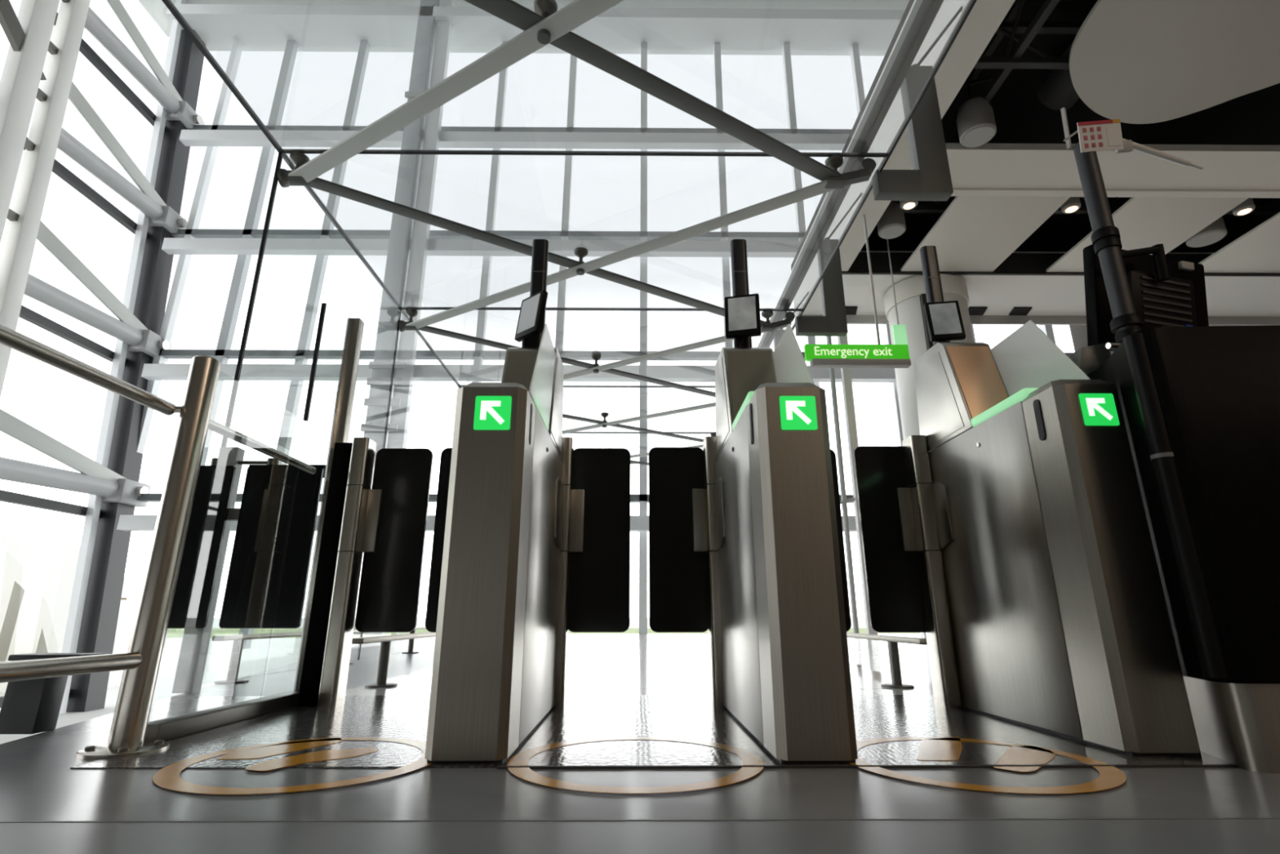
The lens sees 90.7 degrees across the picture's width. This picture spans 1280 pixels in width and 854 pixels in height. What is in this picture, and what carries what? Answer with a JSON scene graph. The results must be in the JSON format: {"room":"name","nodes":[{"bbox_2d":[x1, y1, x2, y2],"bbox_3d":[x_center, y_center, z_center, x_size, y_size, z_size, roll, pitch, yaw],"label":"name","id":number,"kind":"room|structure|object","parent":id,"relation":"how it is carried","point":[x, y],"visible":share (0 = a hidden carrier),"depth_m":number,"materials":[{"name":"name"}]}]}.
{"room":"airport terminal","nodes":[
{"label":"airport terminal","id":0,"kind":"room"},
{"bbox_2d":[0,0,90,399],"bbox_3d":[-11.847,-4.413,11.174,1.723,18.818,2.493,0,-17,0],"label":"column","id":1,"kind":"structure","parent":0,"point":[28,33],"depth_m":12.23,"materials":[{"name":"white metal"}]},
{"bbox_2d":[0,0,205,714],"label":"window","id":2,"kind":"structure","parent":0,"point":[98,584],"depth_m":14.58,"materials":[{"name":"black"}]},
{"bbox_2d":[0,408,151,506],"bbox_3d":[-11.684,0.756,13.037,0.670,1.264,3.882,0,-17,0],"label":"brace","id":3,"kind":"object","parent":2,"relation":"attached to","point":[94,477],"visible":0.92,"depth_m":12.73,"materials":[{"name":"grey metal"}]},
{"bbox_2d":[23,221,172,361],"bbox_3d":[-11.960,-2.875,14.114,0.670,1.560,3.896,0,-17,0],"label":"brace","id":4,"kind":"object","parent":2,"relation":"attached to","point":[128,329],"visible":0.72,"depth_m":13.73,"materials":[{"name":"grey metal"}]},
{"bbox_2d":[57,81,187,233],"bbox_3d":[-12.223,-6.191,15.104,0.670,1.560,3.896,0,-17,0],"label":"brace","id":5,"kind":"object","parent":2,"relation":"attached to","point":[147,201],"visible":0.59,"depth_m":14.72,"materials":[{"name":"grey metal"}]},
{"bbox_2d":[84,0,204,128],"bbox_3d":[-12.474,-9.352,16.049,0.670,1.560,3.896,0,-17,0],"label":"brace","id":6,"kind":"object","parent":2,"relation":"attached to","point":[162,89],"visible":0.81,"depth_m":15.79,"materials":[{"name":"grey metal"}]},
{"bbox_2d":[352,0,454,635],"bbox_3d":[-5.772,-3.952,15.504,0.900,17.200,0.460,0,-17,0],"label":"column","id":7,"kind":"structure","parent":0,"point":[407,249],"depth_m":15.54,"materials":[{"name":"grey metal"}]},
{"bbox_2d":[137,0,909,36],"bbox_3d":[-1.489,-15.011,9.073,25.500,0.300,21.400,0,-17,0],"label":"ceiling","id":8,"kind":"structure","parent":0,"point":[157,9],"depth_m":18.13,"materials":[{"name":"white paint"}]},
{"bbox_2d":[0,633,1279,853],"bbox_3d":[2.900,1.721,3.948,16.125,0.303,20.500,0,-17,0],"label":"floor","id":9,"kind":"structure","parent":0,"point":[37,782],"depth_m":1.42,"materials":[{"name":"grey tile"}]},
{"bbox_2d":[0,653,106,733],"bbox_3d":[-1.990,0.894,2.131,0.240,0.245,0.110,0,-17,0],"label":"block","id":10,"kind":"object","parent":9,"relation":"on","point":[32,706],"visible":0.6,"depth_m":2.09,"materials":[{"name":"black"}]},
{"bbox_2d":[0,324,315,759],"bbox_3d":[-1.464,0.240,1.611,0.210,1.201,2.650,0,-17,0],"label":"handrail","id":11,"kind":"object","parent":9,"relation":"on","point":[140,664],"visible":1,"depth_m":1.88,"materials":[{"name":"silver metal"}]},
{"bbox_2d":[144,302,326,741],"bbox_3d":[-1.492,0.193,2.585,0.080,1.850,0.930,0,-17,0],"label":"frame","id":12,"kind":"object","parent":9,"relation":"on","point":[176,726],"visible":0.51,"depth_m":2.26,"materials":[{"name":"black"}]},
{"bbox_2d":[167,446,326,693],"bbox_3d":[-2.075,0.723,3.345,0.710,1.270,0.140,0,-17,0],"label":"gate","id":13,"kind":"object","parent":9,"relation":"on","point":[266,584],"visible":0.9,"depth_m":3.30,"materials":[{"name":"grey"}]},
{"bbox_2d":[152,736,431,794],"bbox_3d":[-0.871,0.880,1.670,0.670,0.001,0.670,0,-17,0],"label":"floor marking","id":14,"kind":"object","parent":9,"relation":"on","point":[168,777],"depth_m":1.65,"materials":[{"name":"orange"}]},
{"bbox_2d":[212,626,426,684],"bbox_3d":[-2.379,1.820,5.253,0.170,0.262,3.650,0,-17,0],"label":"guard rail","id":15,"kind":"object","parent":9,"relation":"on","point":[238,640],"visible":0.73,"depth_m":3.69,"materials":[{"name":"metal"}]},
{"bbox_2d":[293,318,432,707],"bbox_3d":[-1.279,0.302,2.967,0.535,1.860,0.182,-3,-17,10],"label":"gate post","id":16,"kind":"object","parent":9,"relation":"on","point":[386,522],"visible":0.95,"depth_m":2.90,"materials":[{"name":"silver metal"}]},
{"bbox_2d":[351,631,435,687],"bbox_3d":[-1.438,1.765,5.069,0.170,0.262,4.050,0,-17,0],"label":"guard rail","id":17,"kind":"object","parent":9,"relation":"on","point":[385,644],"visible":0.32,"depth_m":3.49,"materials":[{"name":"metal"}]},
{"bbox_2d":[424,239,630,763],"bbox_3d":[-0.496,0.063,2.466,0.910,2.030,1.164,0,-17,0],"label":"gate","id":18,"kind":"object","parent":9,"relation":"on","point":[531,540],"visible":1,"depth_m":1.94,"materials":[{"name":"metal"}]},
{"bbox_2d":[515,289,547,342],"bbox_3d":[-0.472,-0.481,2.742,0.144,0.206,0.138,0,-17,0],"label":"monitor","id":19,"kind":"object","parent":18,"relation":"on","point":[531,319],"depth_m":2.72,"materials":[{"name":"black plastic"}]},
{"bbox_2d":[501,346,564,459],"bbox_3d":[-0.460,-0.126,2.720,0.216,0.443,0.468,0,-17,0],"label":"hood","id":20,"kind":"object","parent":18,"relation":"attached to","point":[519,362],"depth_m":2.63,"materials":[{"name":"silver metal"}]},
{"bbox_2d":[161,0,977,659],"bbox_3d":[0.022,0.003,7.468,5.068,5.055,11.674,0,-17,0],"label":"truss","id":21,"kind":"object","parent":9,"relation":"on","point":[929,179],"visible":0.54,"depth_m":4.45,"materials":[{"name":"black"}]},
{"bbox_2d":[506,736,764,793],"bbox_3d":[-0.011,0.882,1.677,0.670,0.001,0.670,0,-17,0],"label":"floor marking","id":22,"kind":"object","parent":9,"relation":"on","point":[522,758],"depth_m":1.53,"materials":[{"name":"orange"}]},
{"bbox_2d":[0,817,1279,822],"bbox_3d":[2.135,0.746,1.208,7.706,0.001,0.005,0,-17,0],"label":"trim","id":23,"kind":"structure","parent":9,"relation":"on","point":[1254,817],"depth_m":1.19,"materials":[{"name":"grey"}]},
{"bbox_2d":[648,239,857,763],"bbox_3d":[0.499,0.064,2.471,0.904,2.030,1.172,0,-17,0],"label":"gate","id":24,"kind":"object","parent":9,"relation":"on","point":[746,543],"visible":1,"depth_m":1.99,"materials":[{"name":"metal"}]},
{"bbox_2d":[724,293,760,338],"bbox_3d":[0.445,-0.481,2.742,0.156,0.206,0.088,0,-17,0],"label":"monitor","id":25,"kind":"object","parent":24,"relation":"on","point":[742,313],"depth_m":2.72,"materials":[{"name":"black plastic"}]},
{"bbox_2d":[715,346,776,460],"bbox_3d":[0.456,-0.126,2.720,0.214,0.443,0.468,0,-17,0],"label":"hood","id":26,"kind":"object","parent":24,"relation":"attached to","point":[739,371],"depth_m":2.61,"materials":[{"name":"silver metal"}]},
{"bbox_2d":[826,333,879,649],"bbox_3d":[2.270,0.154,7.893,0.884,4.968,0.109,0,-17,0],"label":"signal post","id":27,"kind":"object","parent":9,"relation":"on","point":[850,414],"visible":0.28,"depth_m":7.71,"materials":[{"name":"grey metal"}]},
{"bbox_2d":[496,764,1238,768],"bbox_3d":[0.622,0.862,1.604,1.965,0.005,0.013,0,-17,0],"label":"trim","id":28,"kind":"structure","parent":9,"relation":"on","point":[1043,766],"depth_m":1.60,"materials":[{"name":"grey metal"}]},
{"bbox_2d":[846,632,927,688],"bbox_3d":[1.383,1.758,5.045,0.170,0.262,4.150,0,-17,0],"label":"guard rail","id":29,"kind":"object","parent":9,"relation":"on","point":[892,641],"visible":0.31,"depth_m":3.44,"materials":[{"name":"metal"}]},
{"bbox_2d":[884,274,973,439],"bbox_3d":[4.206,0.378,8.642,1.120,4.968,1.120,0,-17,0],"label":"round column","id":30,"kind":"structure","parent":9,"relation":"on","point":[910,292],"depth_m":8.81,"materials":[{"name":"white"}]},
{"bbox_2d":[848,736,1126,793],"bbox_3d":[0.874,0.882,1.675,0.670,0.001,0.670,0,-17,0],"label":"floor marking","id":31,"kind":"object","parent":9,"relation":"on","point":[931,748],"depth_m":1.64,"materials":[{"name":"orange"}]},
{"bbox_2d":[853,245,1200,755],"bbox_3d":[1.284,0.031,2.519,0.521,2.121,1.054,0,-17,0],"label":"gate","id":32,"kind":"object","parent":9,"relation":"on","point":[1011,532],"visible":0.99,"depth_m":2.25,"materials":[{"name":"metal"}]},
{"bbox_2d":[923,300,965,342],"bbox_3d":[1.421,-0.494,2.951,0.156,0.206,0.080,0,-17,0],"label":"monitor","id":33,"kind":"object","parent":32,"relation":"on","point":[944,323],"depth_m":2.93,"materials":[{"name":"black plastic"}]},
{"bbox_2d":[913,342,1008,452],"bbox_3d":[1.433,-0.153,2.829,0.211,0.463,0.468,0,-17,0],"label":"hood","id":34,"kind":"object","parent":32,"relation":"attached to","point":[957,382],"depth_m":2.73,"materials":[{"name":"silver metal"}]},
{"bbox_2d":[1067,324,1279,773],"bbox_3d":[1.925,0.306,2.020,0.915,1.309,0.688,0,-17,0],"label":"cabinet","id":35,"kind":"object","parent":9,"relation":"on","point":[1200,406],"visible":0.67,"depth_m":1.75,"materials":[{"name":"metal"}]},
{"bbox_2d":[1067,342,1111,374],"bbox_3d":[1.619,-0.214,2.360,0.124,0.119,0.230,0,-17,0],"label":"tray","id":36,"kind":"object","parent":35,"relation":"on","point":[1088,358],"depth_m":2.25,"materials":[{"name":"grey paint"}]},
{"bbox_2d":[1060,107,1203,348],"bbox_3d":[1.920,-0.739,2.334,0.617,1.111,0.121,1,-17,-5],"label":"pole","id":37,"kind":"object","parent":35,"relation":"on","point":[1094,136],"visible":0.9,"depth_m":2.32,"materials":[{"name":"black metal"}]},
{"bbox_2d":[1082,244,1208,351],"bbox_3d":[1.940,-0.418,2.381,0.543,0.524,0.135,4,-17,-12],"label":"monitor","id":38,"kind":"object","parent":35,"relation":"on","point":[1180,300],"visible":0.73,"depth_m":2.35,"materials":[{"name":"black plastic"}]},
{"bbox_2d":[791,0,970,319],"bbox_3d":[2.605,-4.358,3.051,0.040,0.900,15.300,0,-17,0],"label":"window","id":39,"kind":"structure","parent":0,"point":[894,119],"depth_m":6.53,"materials":[{"name":"white metal"}]},
{"bbox_2d":[839,0,1015,271],"bbox_3d":[2.765,-3.253,5.384,0.315,0.120,7.200,0,-17,0],"label":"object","id":40,"kind":"structure","parent":39,"relation":"attached to","point":[985,17],"depth_m":5.63,"materials":[{"name":"white"}]},
{"bbox_2d":[841,252,1279,276],"bbox_3d":[6.741,-2.282,8.888,8.380,0.330,0.040,0,-17,0],"label":"trim","id":41,"kind":"structure","parent":39,"relation":"attached to","point":[1016,264],"depth_m":8.85,"materials":[{"name":"grey"}]},
{"bbox_2d":[791,0,1279,271],"bbox_3d":[6.785,-4.826,3.230,8.400,0.100,15.300,0,-17,0],"label":"ceiling","id":42,"kind":"structure","parent":0,"point":[1253,118],"depth_m":7.39,"materials":[{"name":"black"}]},
{"bbox_2d":[804,214,911,368],"bbox_3d":[2.417,-2.034,7.417,1.150,2.848,0.100,0,-17,0],"label":"emergency exit sign","id":43,"kind":"object","parent":42,"relation":"hanging from","point":[820,356],"visible":1,"depth_m":7.02,"materials":[{"name":"green plastic"}]},
{"bbox_2d":[876,202,906,239],"bbox_3d":[3.189,-2.867,8.112,0.330,0.854,0.330,0,-17,0],"label":"ceiling speaker","id":44,"kind":"object","parent":42,"relation":"hanging from","point":[891,224],"visible":0.85,"depth_m":7.92,"materials":[{"name":"grey plastic"}]},
{"bbox_2d":[880,225,904,239],"bbox_3d":[3.189,-2.462,7.990,0.284,0.008,0.284,0,-17,0],"label":"grille","id":45,"kind":"object","parent":44,"relation":"attached to","point":[886,232],"depth_m":7.97,"materials":[{"name":"grey"}]},
{"bbox_2d":[886,239,907,344],"bbox_3d":[3.295,-1.894,8.234,0.160,1.848,0.030,0,-17,0],"label":"hanging sign","id":46,"kind":"object","parent":42,"relation":"hanging from","point":[900,335],"visible":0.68,"depth_m":8.02,"materials":[{"name":"green plastic"}]},
{"bbox_2d":[899,200,918,210],"bbox_3d":[3.193,-3.019,7.614,0.200,0.848,0.200,0,-17,0],"label":"recessed light","id":47,"kind":"object","parent":42,"relation":"in","point":[904,205],"visible":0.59,"depth_m":7.48,"materials":[{"name":"grey"}]},
{"bbox_2d":[955,75,996,147],"bbox_3d":[3.374,-3.332,6.436,0.330,0.924,0.330,0,-17,0],"label":"ceiling speaker","id":48,"kind":"object","parent":42,"relation":"hanging from","point":[975,120],"visible":0.97,"depth_m":6.25,"materials":[{"name":"grey plastic"}]},
{"bbox_2d":[962,126,994,146],"bbox_3d":[3.374,-2.893,6.305,0.284,0.008,0.284,0,-17,0],"label":"grille","id":49,"kind":"object","parent":48,"relation":"attached to","point":[973,136],"depth_m":6.29,"materials":[{"name":"grey"}]},
{"bbox_2d":[900,196,1070,271],"bbox_3d":[4.283,-2.419,8.029,1.290,0.040,1.640,0,-17,0],"label":"ceiling panel","id":50,"kind":"object","parent":42,"relation":"attached to","point":[973,233],"visible":0.99,"depth_m":7.86,"materials":[{"name":"white"}]},
{"bbox_2d":[964,0,1059,102],"bbox_3d":[3.473,-4.060,4.431,0.070,0.490,4.523,0,-17,0],"label":"truss","id":51,"kind":"object","parent":42,"relation":"attached to","point":[1015,12],"visible":0.72,"depth_m":5.85,"materials":[{"name":"grey metal"}]},
{"bbox_2d":[973,21,1083,69],"bbox_3d":[6.909,-3.558,5.931,8.123,0.490,0.070,0,-17,0],"label":"truss","id":52,"kind":"object","parent":42,"relation":"attached to","point":[1046,61],"visible":0.12,"depth_m":5.86,"materials":[{"name":"grey metal"}]},
{"bbox_2d":[1060,196,1081,213],"bbox_3d":[5.163,-3.000,7.679,0.200,0.848,0.200,0,-17,0],"label":"recessed light","id":53,"kind":"object","parent":42,"relation":"in","point":[1073,204],"visible":0.66,"depth_m":7.51,"materials":[{"name":"grey glass"}]},
{"bbox_2d":[1045,197,1247,271],"bbox_3d":[6.333,-2.414,8.047,1.310,0.040,1.640,0,-17,0],"label":"ceiling panel","id":54,"kind":"object","parent":42,"relation":"attached to","point":[1141,222],"visible":0.74,"depth_m":7.71,"materials":[{"name":"white"}]},
{"bbox_2d":[1069,0,1279,124],"bbox_3d":[5.091,-3.824,4.835,2.962,0.900,3.080,0,-17,0],"label":"raft","id":55,"kind":"object","parent":42,"relation":"hanging from","point":[1131,61],"visible":0.98,"depth_m":5.42,"materials":[{"name":"grey"}]},
{"bbox_2d":[1185,217,1226,247],"bbox_3d":[7.258,-2.820,8.218,0.400,0.884,0.400,0,-17,0],"label":"ceiling speaker","id":56,"kind":"object","parent":42,"relation":"hanging from","point":[1215,232],"visible":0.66,"depth_m":8.01,"materials":[{"name":"grey plastic"}]},
{"bbox_2d":[1189,231,1224,247],"bbox_3d":[7.258,-2.400,8.093,0.344,0.008,0.344,0,-17,0],"label":"grille","id":57,"kind":"object","parent":56,"relation":"attached to","point":[1200,239],"depth_m":8.07,"materials":[{"name":"grey"}]},
{"bbox_2d":[1197,212,1279,272],"bbox_3d":[8.348,-2.409,8.064,1.380,0.040,1.640,0,-17,0],"label":"ceiling panel","id":58,"kind":"object","parent":42,"relation":"attached to","point":[1258,250],"visible":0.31,"depth_m":8.37,"materials":[{"name":"white"}]},
{"bbox_2d":[1231,198,1255,216],"bbox_3d":[7.243,-2.985,7.694,0.200,0.868,0.200,0,-17,0],"label":"recessed light","id":59,"kind":"object","parent":42,"relation":"in","point":[1246,206],"visible":0.62,"depth_m":7.53,"materials":[{"name":"grey"}]},
{"bbox_3d":[6.920,-4.046,4.720,8.123,0.490,0.070,0,-17,0],"label":"truss","id":60,"kind":"object","parent":42,"relation":"attached to","visible":0},
{"bbox_2d":[1036,40,1079,111],"bbox_3d":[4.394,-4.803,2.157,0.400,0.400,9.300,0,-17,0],"label":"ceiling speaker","id":61,"kind":"object","parent":60,"relation":"attached to","point":[1057,91],"visible":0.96,"depth_m":6.41,"materials":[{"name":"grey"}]},
{"bbox_2d":[801,250,1279,316],"bbox_3d":[6.735,-2.133,9.558,8.380,0.330,1.330,0,-17,0],"label":"wall","id":62,"kind":"structure","parent":0,"point":[1046,295],"depth_m":9.45,"materials":[{"name":"white paint"}]},
{"bbox_2d":[845,306,857,315],"bbox_3d":[3.270,-1.832,9.948,0.340,0.024,0.250,0,-17,0],"label":"ceiling slot","id":63,"kind":"object","parent":62,"relation":"attached to","point":[850,310],"visible":0.64,"depth_m":9.92,"materials":[{"name":"black"}]},
{"bbox_2d":[968,306,987,315],"bbox_3d":[5.300,-1.827,9.965,0.340,0.024,0.250,0,-17,0],"label":"ceiling slot","id":64,"kind":"object","parent":62,"relation":"attached to","point":[972,310],"visible":0.79,"depth_m":9.92,"materials":[{"name":"black metal"}]},
{"bbox_2d":[1008,306,1031,315],"bbox_3d":[6.000,-1.825,9.971,0.340,0.024,0.250,0,-17,0],"label":"ceiling slot","id":65,"kind":"object","parent":62,"relation":"attached to","point":[1016,311],"visible":1,"depth_m":9.95,"materials":[{"name":"black"}]},
{"bbox_2d":[911,142,1279,198],"bbox_3d":[6.929,-2.761,6.888,8.040,0.080,0.770,0,-17,0],"label":"ceiling","id":66,"kind":"structure","parent":0,"point":[986,170],"depth_m":6.81,"materials":[{"name":"white paint"}]},
{"bbox_2d":[1069,324,1221,355],"bbox_3d":[11.113,-6.586,6.354,0.300,17.000,20.800,0,-17,0],"label":"wall","id":67,"kind":"structure","parent":0,"point":[1078,332],"depth_m":15.63,"materials":[{"name":"grey"}]},
{"bbox_2d":[116,4,1072,648],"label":"window","id":68,"kind":"structure","parent":67,"relation":"in","point":[322,243],"depth_m":16.87,"materials":[{"name":"white"}]},
{"bbox_2d":[801,315,1279,325],"bbox_3d":[6.741,-1.870,10.195,8.355,0.470,0.040,0,-17,0],"label":"trim","id":69,"kind":"structure","parent":67,"relation":"attached to","point":[851,319],"depth_m":10.13,"materials":[{"name":"grey"}]},
{"bbox_2d":[902,196,1279,214],"bbox_3d":[6.939,-2.975,8.158,8.023,0.490,0.070,0,-17,0],"label":"truss","id":70,"kind":"object","parent":67,"relation":"attached to","point":[940,208],"visible":0.05,"depth_m":8.07,"materials":[{"name":"grey"}]},
{"label":"outside","id":71,"kind":"structure","parent":0,"visible":0},
{"bbox_2d":[0,637,358,743],"bbox_3d":[0.000,1.885,-0.564,600.000,0.200,120.000,0,-17,0],"label":"apron","id":72,"kind":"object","parent":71,"point":[264,654],"depth_m":25.71,"materials":[{"name":"white"}]},
{"bbox_2d":[0,521,138,692],"bbox_3d":[-17.716,4.852,18.061,6.100,4.800,3.300,0,-17,0],"label":"shelter","id":73,"kind":"object","parent":72,"relation":"on","point":[37,566],"visible":0.6,"depth_m":16.94,"materials":[{"name":"white"}]},
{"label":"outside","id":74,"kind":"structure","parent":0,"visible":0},
{"bbox_2d":[212,617,866,627],"bbox_3d":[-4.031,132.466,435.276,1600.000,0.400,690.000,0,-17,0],"label":"field","id":75,"kind":"structure","parent":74,"point":[633,622],"depth_m":195.32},
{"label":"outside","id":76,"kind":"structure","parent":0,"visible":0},
{"bbox_2d":[166,627,919,637],"bbox_3d":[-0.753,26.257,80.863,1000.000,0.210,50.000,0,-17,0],"label":"lawn","id":77,"kind":"structure","parent":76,"point":[172,632],"depth_m":76.11,"materials":[{"name":"green plant"}]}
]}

